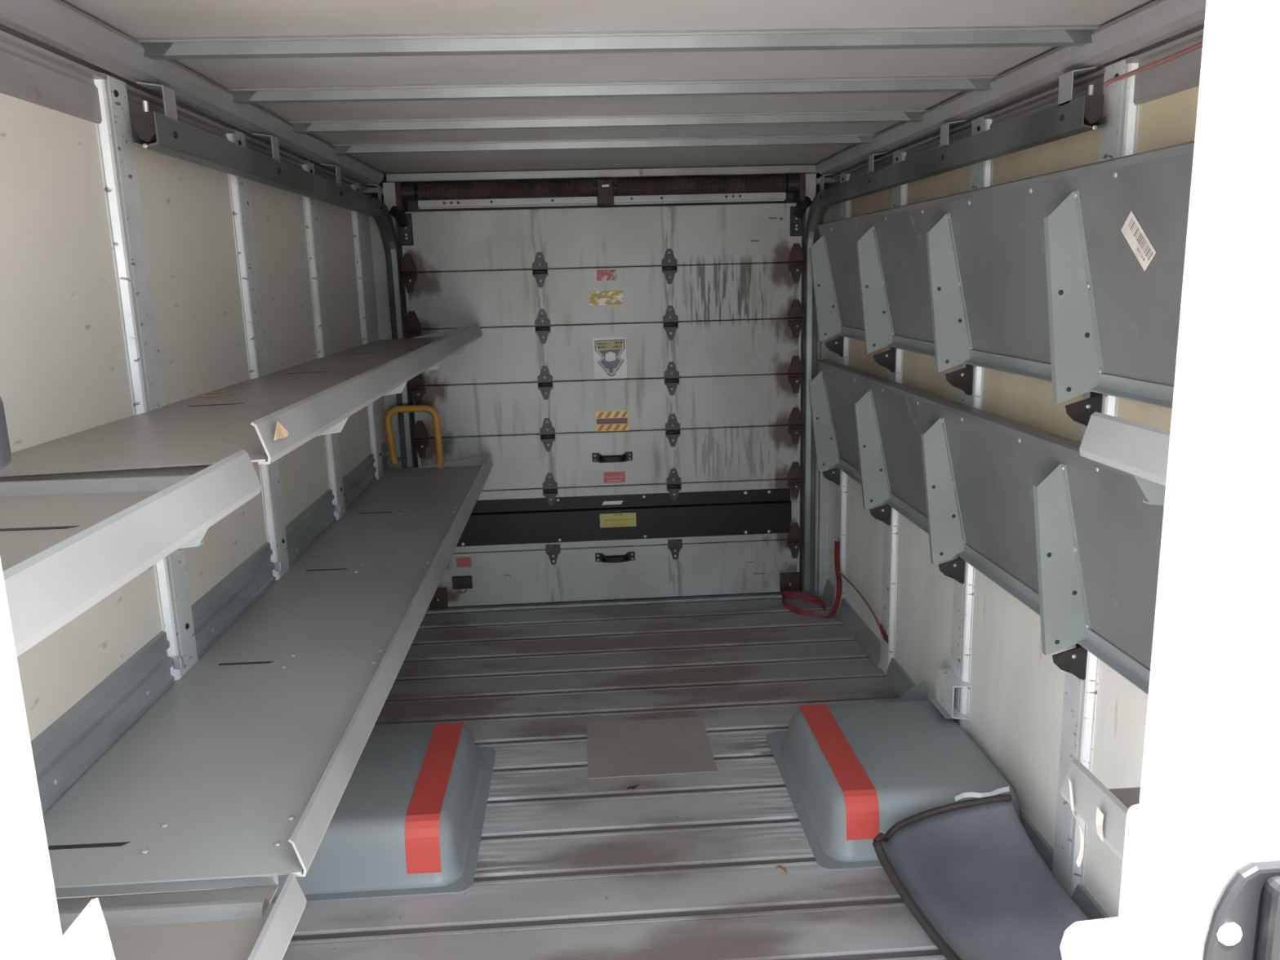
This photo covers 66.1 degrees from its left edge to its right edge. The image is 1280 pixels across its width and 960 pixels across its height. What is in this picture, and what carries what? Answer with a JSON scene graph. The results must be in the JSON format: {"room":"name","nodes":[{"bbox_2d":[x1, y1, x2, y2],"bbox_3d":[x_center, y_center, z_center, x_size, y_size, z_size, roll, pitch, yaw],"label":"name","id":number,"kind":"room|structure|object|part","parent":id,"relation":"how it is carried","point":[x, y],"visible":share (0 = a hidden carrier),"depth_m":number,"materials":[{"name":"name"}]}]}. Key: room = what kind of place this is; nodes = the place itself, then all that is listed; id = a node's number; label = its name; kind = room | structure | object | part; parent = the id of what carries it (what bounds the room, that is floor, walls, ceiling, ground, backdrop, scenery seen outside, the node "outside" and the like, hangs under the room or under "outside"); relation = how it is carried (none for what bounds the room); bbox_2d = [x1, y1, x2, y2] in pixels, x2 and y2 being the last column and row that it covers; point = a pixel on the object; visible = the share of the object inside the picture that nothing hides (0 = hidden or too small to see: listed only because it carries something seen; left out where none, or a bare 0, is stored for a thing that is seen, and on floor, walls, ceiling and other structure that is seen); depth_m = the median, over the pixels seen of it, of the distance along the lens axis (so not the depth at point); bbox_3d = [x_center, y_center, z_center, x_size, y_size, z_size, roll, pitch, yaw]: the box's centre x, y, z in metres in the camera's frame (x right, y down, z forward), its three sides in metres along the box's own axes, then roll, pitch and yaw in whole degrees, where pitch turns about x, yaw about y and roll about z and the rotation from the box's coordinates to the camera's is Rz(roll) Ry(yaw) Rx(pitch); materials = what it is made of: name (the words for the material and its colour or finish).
{"room":"vehicle interior","nodes":[
{"label":"vehicle interior","id":0,"kind":"room"},
{"bbox_2d":[0,23,389,898],"bbox_3d":[-1.038,0.025,2.579,0.080,2.080,4.040,-2,12,-3],"label":"wall","id":1,"kind":"structure","parent":0,"point":[135,280],"depth_m":1.97,"materials":[{"name":"metal"}]},
{"bbox_3d":[-0.977,0.273,1.734,0.008,1.815,0.696,-2,12,-3],"label":"wall panel","id":2,"kind":"part","parent":1,"relation":"part of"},
{"bbox_3d":[-0.962,0.426,1.766,0.013,0.120,0.568,-2,12,-3],"label":"rub rail","id":3,"kind":"part","parent":1,"relation":"part of","materials":[{"name":"metal"}]},
{"bbox_2d":[0,448,261,657],"bbox_3d":[-0.712,0.098,1.021,0.469,0.156,0.683,-2,12,-3],"label":"shelf","id":4,"kind":"object","parent":1,"relation":"attached to","point":[66,545],"visible":0.93,"depth_m":1.01,"materials":[{"name":"metal"}]},
{"bbox_3d":[-0.986,0.160,2.066,0.018,1.893,0.124,-2,12,-3],"label":"wall post","id":5,"kind":"part","parent":1,"relation":"part of","materials":[{"name":"metal"}]},
{"bbox_2d":[56,872,306,959],"bbox_3d":[-0.688,0.678,1.105,0.482,0.151,0.612,-2,12,-3],"label":"shelf","id":6,"kind":"object","parent":1,"relation":"attached to","point":[242,923],"visible":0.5,"depth_m":1.33,"materials":[{"name":"metal"}]},
{"bbox_2d":[0,0,383,184],"bbox_3d":[-0.984,-0.874,2.255,0.074,0.055,3.720,-2,12,-3],"label":"trim","id":7,"kind":"structure","parent":1,"relation":"attached to","point":[56,24],"depth_m":1.89,"materials":[{"name":"grey metal"}]},
{"bbox_3d":[-1.019,0.132,2.418,0.008,1.815,0.696,-2,12,-3],"label":"wall panel","id":8,"kind":"part","parent":1,"relation":"part of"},
{"bbox_3d":[-1.004,0.286,2.451,0.013,0.120,0.568,-2,12,-3],"label":"rub rail","id":9,"kind":"part","parent":1,"relation":"part of","materials":[{"name":"metal"}]},
{"bbox_2d":[0,322,482,481],"bbox_3d":[-0.821,-0.289,2.784,0.470,0.165,2.990,-2,12,-3],"label":"shelf","id":10,"kind":"object","parent":1,"relation":"attached to","point":[268,416],"visible":1,"depth_m":1.70,"materials":[{"name":"metal"}]},
{"bbox_2d":[196,392,233,397],"bbox_3d":[-0.946,-0.192,2.203,0.070,0.005,0.070,-2,12,-3],"label":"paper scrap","id":11,"kind":"object","parent":10,"relation":"on","point":[224,394],"visible":1,"depth_m":2.19,"materials":[{"name":"paper"}]},
{"bbox_3d":[-1.029,0.020,2.751,0.018,1.893,0.124,-2,12,-3],"label":"wall post","id":12,"kind":"part","parent":1,"relation":"part of","materials":[{"name":"metal"}]},
{"bbox_2d":[42,453,493,897],"bbox_3d":[-0.799,0.275,2.864,0.482,0.156,3.063,-2,12,-3],"label":"shelf","id":13,"kind":"object","parent":1,"relation":"attached to","point":[237,775],"visible":1,"depth_m":1.84,"materials":[{"name":"grey metal"}]},
{"bbox_3d":[-1.062,-0.008,3.103,0.008,1.815,0.696,-2,12,-3],"label":"wall panel","id":14,"kind":"part","parent":1,"relation":"part of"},
{"bbox_3d":[-1.047,0.145,3.135,0.013,0.120,0.568,-2,12,-3],"label":"rub rail","id":15,"kind":"part","parent":1,"relation":"part of","materials":[{"name":"metal"}]},
{"bbox_3d":[-1.071,-0.121,3.435,0.018,1.893,0.124,-2,12,-3],"label":"wall post","id":16,"kind":"part","parent":1,"relation":"part of","materials":[{"name":"metal"}]},
{"bbox_3d":[-1.104,-0.149,3.787,0.008,1.815,0.696,-2,12,-3],"label":"wall panel","id":17,"kind":"part","parent":1,"relation":"part of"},
{"bbox_3d":[-1.090,0.005,3.820,0.013,0.120,0.568,-2,12,-3],"label":"rub rail","id":18,"kind":"part","parent":1,"relation":"part of","materials":[{"name":"metal"}]},
{"bbox_3d":[-1.114,-0.262,4.120,0.018,1.893,0.124,-2,12,-3],"label":"wall post","id":19,"kind":"part","parent":1,"relation":"part of","materials":[{"name":"metal"}]},
{"bbox_3d":[-1.135,-0.250,4.281,0.008,1.815,0.306,-2,12,-3],"label":"wall panel","id":20,"kind":"part","parent":1,"relation":"part of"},
{"bbox_3d":[-1.119,-0.093,4.294,0.013,0.120,0.138,-2,12,-3],"label":"rub rail","id":21,"kind":"part","parent":1,"relation":"part of","materials":[{"name":"metal"}]},
{"bbox_2d":[363,164,835,595],"bbox_3d":[-0.143,-0.397,4.476,2.190,2.070,0.270,-2,12,-3],"label":"wall","id":22,"kind":"structure","parent":0,"point":[812,175],"depth_m":4.27,"materials":[{"name":"metal"}]},
{"bbox_3d":[-1.095,-0.266,4.426,0.125,1.785,0.045,-2,12,-3],"label":"corner plate","id":23,"kind":"part","parent":22,"relation":"part of","materials":[{"name":"paint"}]},
{"bbox_3d":[-1.052,-1.198,4.161,0.063,0.115,0.006,-2,12,-3],"label":"plate","id":24,"kind":"part","parent":22,"relation":"part of","materials":[{"name":"metal"}]},
{"bbox_2d":[384,404,444,468],"bbox_3d":[-0.991,-0.199,4.351,0.244,0.281,0.139,-2,12,-3],"label":"handle","id":25,"kind":"object","parent":22,"relation":"attached to","point":[406,408],"visible":1,"depth_m":4.28,"materials":[{"name":"yellow paint"}]},
{"bbox_2d":[389,195,811,608],"bbox_3d":[-0.137,-0.316,4.425,1.808,1.808,0.119,-2,12,-3],"label":"door","id":26,"kind":"structure","parent":22,"relation":"in","point":[603,487],"depth_m":4.44,"materials":[{"name":"paint"}]},
{"bbox_3d":[-1.021,-1.121,4.192,0.053,0.089,0.095,3,13,22],"label":"roller arm","id":27,"kind":"part","parent":26,"relation":"part of","materials":[{"name":"metal"}]},
{"bbox_3d":[-0.158,-1.065,4.316,1.747,0.254,0.030,-2,12,-3],"label":"panel","id":28,"kind":"part","parent":26,"relation":"part of","materials":[{"name":"paint"}]},
{"bbox_3d":[-0.152,-0.818,4.367,1.747,0.243,0.030,-2,12,-3],"label":"panel","id":29,"kind":"part","parent":26,"relation":"part of","materials":[{"name":"paint"}]},
{"bbox_3d":[-0.139,-0.339,4.466,1.747,0.233,0.030,-2,12,-3],"label":"panel","id":30,"kind":"part","parent":26,"relation":"part of","materials":[{"name":"paint"}]},
{"bbox_3d":[-0.132,-0.099,4.516,1.747,0.250,0.030,-2,12,-3],"label":"panel","id":31,"kind":"part","parent":26,"relation":"part of","materials":[{"name":"paint"}]},
{"bbox_3d":[-0.145,-0.576,4.417,1.747,0.246,0.030,-2,12,-3],"label":"panel","id":32,"kind":"part","parent":26,"relation":"part of","materials":[{"name":"paint"}]},
{"bbox_3d":[-0.127,0.106,4.539,0.099,0.016,0.002,-2,12,-3],"label":"slot plate","id":33,"kind":"part","parent":26,"relation":"part of","materials":[{"name":"silver metal"}]},
{"bbox_3d":[-0.126,-0.103,4.497,0.184,0.046,0.005,-2,12,-3],"label":"pull handle","id":34,"kind":"part","parent":26,"relation":"part of","materials":[{"name":"black paint"}]},
{"bbox_3d":[-0.116,0.361,4.593,0.184,0.046,0.005,-2,12,-3],"label":"pull handle","id":35,"kind":"part","parent":26,"relation":"part of","materials":[{"name":"black paint"}]},
{"bbox_3d":[-0.118,0.436,4.626,1.747,0.255,0.030,-2,12,-3],"label":"panel","id":36,"kind":"part","parent":26,"relation":"part of","materials":[{"name":"paint"}]},
{"bbox_3d":[-0.125,0.167,4.571,1.747,0.288,0.030,-2,12,-3],"label":"panel","id":37,"kind":"part","parent":26,"relation":"part of","materials":[{"name":"paint"}]},
{"bbox_3d":[0.703,-1.188,4.286,0.053,0.089,0.095,-8,13,-28],"label":"roller arm","id":38,"kind":"part","parent":26,"relation":"part of","materials":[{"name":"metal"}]},
{"bbox_2d":[395,173,805,211],"bbox_3d":[-0.160,-1.235,4.224,1.736,0.113,0.164,-2,12,-3],"label":"spring","id":39,"kind":"object","parent":22,"relation":"attached to","point":[795,184],"visible":1,"depth_m":4.18,"materials":[{"name":"metal"}]},
{"bbox_3d":[0.731,-1.267,4.258,0.063,0.115,0.006,-2,12,-3],"label":"plate","id":40,"kind":"part","parent":22,"relation":"part of","materials":[{"name":"metal"}]},
{"bbox_3d":[0.816,-0.340,4.530,0.125,1.785,0.045,-2,12,-3],"label":"corner plate","id":41,"kind":"part","parent":22,"relation":"part of","materials":[{"name":"paint"}]},
{"bbox_2d":[61,0,1155,173],"bbox_3d":[-0.054,-0.977,2.430,2.190,0.080,4.050,-2,12,-3],"label":"ceiling","id":42,"kind":"structure","parent":0,"point":[393,86],"depth_m":2.16,"materials":[{"name":"metal"}]},
{"bbox_2d":[129,81,415,467],"bbox_3d":[-0.984,-0.084,3.212,0.073,1.874,2.405,-2,12,-3],"label":"door track","id":43,"kind":"object","parent":42,"relation":"hanging from","point":[174,138],"visible":0.94,"depth_m":2.62,"materials":[{"name":"metal"}]},
{"bbox_3d":[-0.138,-1.248,3.783,2.030,0.006,0.923,-2,12,-3],"label":"roof panel","id":44,"kind":"part","parent":42,"relation":"part of","materials":[{"name":"white metal"}]},
{"bbox_3d":[-0.095,-1.105,3.091,2.030,0.006,0.488,-2,12,-3],"label":"roof panel","id":45,"kind":"part","parent":42,"relation":"part of","materials":[{"name":"white metal"}]},
{"bbox_3d":[-0.006,-0.811,1.659,2.030,0.006,0.488,-2,12,-3],"label":"roof panel","id":46,"kind":"part","parent":42,"relation":"part of","materials":[{"name":"white metal"}]},
{"bbox_3d":[-0.065,-1.007,2.612,2.030,0.006,0.488,-2,12,-3],"label":"roof panel","id":47,"kind":"part","parent":42,"relation":"part of","materials":[{"name":"white metal"}]},
{"bbox_3d":[-0.035,-0.909,2.135,2.030,0.006,0.483,-2,12,-3],"label":"roof panel","id":48,"kind":"part","parent":42,"relation":"part of","materials":[{"name":"white metal"}]},
{"bbox_2d":[801,66,1107,594],"bbox_3d":[0.851,-0.154,3.312,0.073,1.874,2.405,-2,12,-3],"label":"door track","id":49,"kind":"object","parent":42,"relation":"hanging from","point":[1081,114],"visible":0.97,"depth_m":3.02,"materials":[{"name":"metal"}]},
{"bbox_2d":[282,591,947,959],"bbox_3d":[0.052,1.150,1.978,2.190,0.064,5.800,-2,12,-3],"label":"floor","id":50,"kind":"structure","parent":0,"point":[571,865],"depth_m":2.86,"materials":[{"name":"metal"},{"name":"dirt"}]},
{"bbox_2d":[257,722,496,903],"bbox_3d":[-0.727,0.881,2.812,0.559,0.174,0.777,-2,12,-3],"label":"wheel well","id":51,"kind":"object","parent":50,"relation":"on","point":[408,820],"visible":0.75,"depth_m":2.54,"materials":[{"name":"grey metal"}]},
{"bbox_3d":[-0.115,0.578,4.643,2.090,0.015,0.058,-2,12,-3],"label":"door sill","id":52,"kind":"part","parent":50,"relation":"part of","materials":[{"name":"metal"}]},
{"bbox_2d":[626,784,639,789],"bbox_3d":[-0.022,0.922,2.949,0.045,0.004,0.020,-5,12,-15],"label":"debris","id":53,"kind":"object","parent":50,"relation":"on","point":[634,786],"visible":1,"depth_m":2.95,"materials":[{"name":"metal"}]},
{"bbox_2d":[586,716,717,778],"bbox_3d":[0.028,0.867,3.204,0.399,0.003,0.385,-2,12,-3],"label":"cover plate","id":54,"kind":"object","parent":50,"relation":"on","point":[681,745],"visible":1,"depth_m":3.19,"materials":[{"name":"paint"}]},
{"bbox_2d":[775,864,787,875],"bbox_3d":[0.363,0.998,2.519,0.026,0.008,0.048,-2,12,-3],"label":"dry leaf","id":55,"kind":"object","parent":50,"relation":"on","point":[780,868],"visible":1,"depth_m":2.52,"materials":[{"name":"brown plant"}]},
{"bbox_2d":[765,699,1020,870],"bbox_3d":[0.713,0.826,2.890,0.559,0.174,0.777,-2,12,-3],"label":"wheel well","id":56,"kind":"object","parent":50,"relation":"on","point":[850,773],"visible":0.88,"depth_m":2.71,"materials":[{"name":"grey metal"}]},
{"bbox_2d":[897,680,928,701],"bbox_3d":[0.884,0.749,3.303,0.164,0.148,0.010,-2,12,-3],"label":"flap","id":57,"kind":"object","parent":50,"relation":"on","point":[918,692],"visible":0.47,"depth_m":3.29,"materials":[{"name":"grey metal"}]},
{"bbox_2d":[872,786,1089,959],"bbox_3d":[0.792,0.941,2.149,0.354,0.249,0.733,-4,12,-10],"label":"seat back","id":58,"kind":"object","parent":50,"relation":"on","point":[969,873],"visible":0.93,"depth_m":2.30,"materials":[{"name":"fabric"}]},
{"bbox_2d":[0,0,1279,959],"bbox_3d":[0.092,0.379,0.697,2.190,2.070,0.070,-2,12,-3],"label":"wall","id":59,"kind":"structure","parent":0,"point":[1209,805],"depth_m":0.63,"materials":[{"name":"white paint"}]},
{"bbox_2d":[0,396,11,470],"bbox_3d":[-0.413,-0.028,0.574,0.080,0.049,0.024,-2,12,-3],"label":"grip","id":60,"kind":"object","parent":59,"relation":"attached to","point":[5,449],"visible":1,"depth_m":0.58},
{"bbox_2d":[60,897,115,959],"bbox_3d":[-0.363,0.340,0.660,0.034,0.126,0.010,-2,12,-3],"label":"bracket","id":61,"kind":"object","parent":59,"relation":"attached to","point":[88,938],"visible":1,"depth_m":0.65,"materials":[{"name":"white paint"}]},
{"bbox_2d":[1059,916,1148,959],"bbox_3d":[0.327,0.345,0.697,0.046,0.055,0.036,-2,12,-3],"label":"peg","id":62,"kind":"object","parent":59,"relation":"attached to","point":[1109,938],"visible":1,"depth_m":0.69,"materials":[{"name":"white rubber"}]},
{"bbox_2d":[1118,804,1138,924],"bbox_3d":[0.733,0.770,0.870,0.702,1.100,0.022,-2,12,-3],"label":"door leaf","id":63,"kind":"structure","parent":59,"relation":"in","point":[1131,821],"depth_m":0.75,"materials":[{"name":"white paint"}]},
{"bbox_3d":[0.784,0.354,0.728,0.803,2.070,0.055,-2,12,-3],"label":"bulkhead panel","id":64,"kind":"part","parent":59,"relation":"part of","materials":[{"name":"white paint"}]},
{"bbox_2d":[1200,858,1279,959],"bbox_3d":[0.468,0.329,0.659,0.180,0.163,0.030,-2,12,-3],"label":"door latch","id":65,"kind":"structure","parent":59,"relation":"in","point":[1244,923],"depth_m":0.65,"materials":[{"name":"grey metal"}]},
{"bbox_2d":[826,23,1204,917],"bbox_3d":[0.985,-0.052,2.689,0.073,2.080,4.040,-2,12,-3],"label":"wall","id":66,"kind":"structure","parent":0,"point":[1030,717],"depth_m":2.57,"materials":[{"name":"metal"}]},
{"bbox_3d":[0.885,0.131,4.485,0.008,0.878,0.306,-2,12,-3],"label":"wall panel","id":67,"kind":"part","parent":66,"relation":"part of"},
{"bbox_3d":[0.861,-0.759,4.301,0.008,0.934,0.306,-2,12,-3],"label":"wall panel","id":68,"kind":"part","parent":66,"relation":"part of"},
{"bbox_2d":[782,541,888,644],"bbox_3d":[0.861,0.488,4.115,0.188,0.347,0.941,-5,12,-18],"label":"strap","id":69,"kind":"object","parent":66,"relation":"attached to","point":[885,633],"visible":1,"depth_m":4.29,"materials":[{"name":"red fabric"}]},
{"bbox_3d":[0.887,0.479,3.976,0.016,0.075,0.527,-3,12,-6],"label":"cord","id":70,"kind":"part","parent":69,"relation":"part of","materials":[{"name":"red fabric"}]},
{"bbox_3d":[0.868,-0.338,4.227,0.018,1.893,0.124,-2,12,-3],"label":"wall post","id":71,"kind":"part","parent":66,"relation":"part of","materials":[{"name":"metal"}]},
{"bbox_3d":[0.916,0.233,3.991,0.008,0.878,0.696,-2,12,-3],"label":"wall panel","id":72,"kind":"part","parent":66,"relation":"part of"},
{"bbox_3d":[0.892,-0.657,3.807,0.008,0.934,0.696,-2,12,-3],"label":"wall panel","id":73,"kind":"part","parent":66,"relation":"part of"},
{"bbox_3d":[0.911,-0.197,3.543,0.018,1.893,0.124,-2,12,-3],"label":"wall post","id":74,"kind":"part","parent":66,"relation":"part of","materials":[{"name":"metal"}]},
{"bbox_3d":[0.958,0.373,3.307,0.008,0.878,0.696,-2,12,-3],"label":"wall panel","id":75,"kind":"part","parent":66,"relation":"part of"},
{"bbox_3d":[0.934,-0.517,3.123,0.008,0.934,0.696,-2,12,-3],"label":"wall panel","id":76,"kind":"part","parent":66,"relation":"part of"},
{"bbox_2d":[929,668,972,720],"bbox_3d":[0.942,0.651,2.987,0.078,0.110,0.135,-2,12,-3],"label":"bracket","id":77,"kind":"object","parent":66,"relation":"attached to","point":[947,680],"visible":0.86,"depth_m":2.97,"materials":[{"name":"metal"}]},
{"bbox_2d":[822,579,1109,919],"bbox_3d":[0.986,0.880,2.809,0.030,0.085,3.720,-2,12,-3],"label":"baseboard","id":78,"kind":"structure","parent":66,"relation":"attached to","point":[896,677],"depth_m":3.58,"materials":[{"name":"metal"}]},
{"bbox_3d":[0.953,-0.056,2.858,0.018,1.893,0.124,-2,12,-3],"label":"wall post","id":79,"kind":"part","parent":66,"relation":"part of","materials":[{"name":"metal"}]},
{"bbox_2d":[808,359,1164,694],"bbox_3d":[0.877,0.039,2.860,0.142,0.547,2.870,-2,12,-3],"label":"shelf","id":80,"kind":"object","parent":66,"relation":"attached to","point":[1073,537],"visible":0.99,"depth_m":2.42,"materials":[{"name":"metal"}]},
{"bbox_2d":[809,140,1194,426],"bbox_3d":[0.860,-0.507,2.741,0.145,0.547,2.860,-2,12,-3],"label":"shelf","id":81,"kind":"object","parent":66,"relation":"attached to","point":[1071,279],"visible":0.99,"depth_m":2.25,"materials":[{"name":"metal"}]},
{"bbox_3d":[0.936,-0.295,2.800,0.004,0.105,0.039,-2,12,-3],"label":"mount plate","id":82,"kind":"part","parent":81,"relation":"part of","materials":[{"name":"metal"}]},
{"bbox_3d":[0.978,-0.155,2.116,0.004,0.105,0.039,-2,12,-3],"label":"mount plate","id":83,"kind":"part","parent":81,"relation":"part of","materials":[{"name":"metal"}]},
{"bbox_2d":[815,0,1206,175],"bbox_3d":[0.895,-0.947,2.357,0.074,0.055,3.720,-2,12,-3],"label":"trim","id":84,"kind":"structure","parent":66,"relation":"attached to","point":[1156,21],"depth_m":2.15,"materials":[{"name":"grey metal"}]},
{"bbox_3d":[1.001,0.514,2.622,0.008,0.878,0.696,-2,12,-3],"label":"wall panel","id":85,"kind":"part","parent":66,"relation":"part of","materials":[{"name":"beige plastic"}]},
{"bbox_3d":[0.977,-0.376,2.438,0.008,0.934,0.696,-2,12,-3],"label":"wall panel","id":86,"kind":"part","parent":66,"relation":"part of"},
{"bbox_3d":[0.996,0.084,2.174,0.018,1.893,0.124,-2,12,-3],"label":"wall post","id":87,"kind":"part","parent":66,"relation":"part of","materials":[{"name":"metal"}]},
{"bbox_2d":[1060,757,1140,861],"bbox_3d":[0.849,0.516,1.141,0.469,0.156,0.560,-2,12,-3],"label":"bracket","id":88,"kind":"object","parent":66,"relation":"attached to","point":[1089,793],"visible":0.1,"depth_m":1.32,"materials":[{"name":"metal"}]},
{"bbox_2d":[1068,777,1104,866],"bbox_3d":[0.598,0.475,1.327,0.009,0.103,0.107,-2,12,-3],"label":"paper","id":89,"kind":"object","parent":88,"relation":"attached to","point":[1100,815],"visible":1,"depth_m":1.32,"materials":[{"name":"white paper"}]},
{"bbox_3d":[1.043,0.654,1.938,0.008,0.878,0.696,-2,12,-3],"label":"wall panel","id":90,"kind":"part","parent":66,"relation":"part of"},
{"bbox_2d":[1079,411,1170,505],"bbox_3d":[0.835,0.035,1.046,0.469,0.156,0.570,-2,12,-3],"label":"shelf","id":91,"kind":"object","parent":66,"relation":"attached to","point":[1140,450],"visible":0.38,"depth_m":1.21,"materials":[{"name":"metal"}]},
{"bbox_2d":[1102,40,1203,87],"bbox_3d":[0.945,-0.752,1.748,0.014,0.030,0.407,-3,12,-6],"label":"wire","id":92,"kind":"object","parent":66,"relation":"attached to","point":[1195,46],"visible":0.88,"depth_m":1.79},
{"bbox_3d":[1.019,-0.235,1.754,0.008,0.934,0.696,-2,12,-3],"label":"wall panel","id":93,"kind":"part","parent":66,"relation":"part of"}
]}

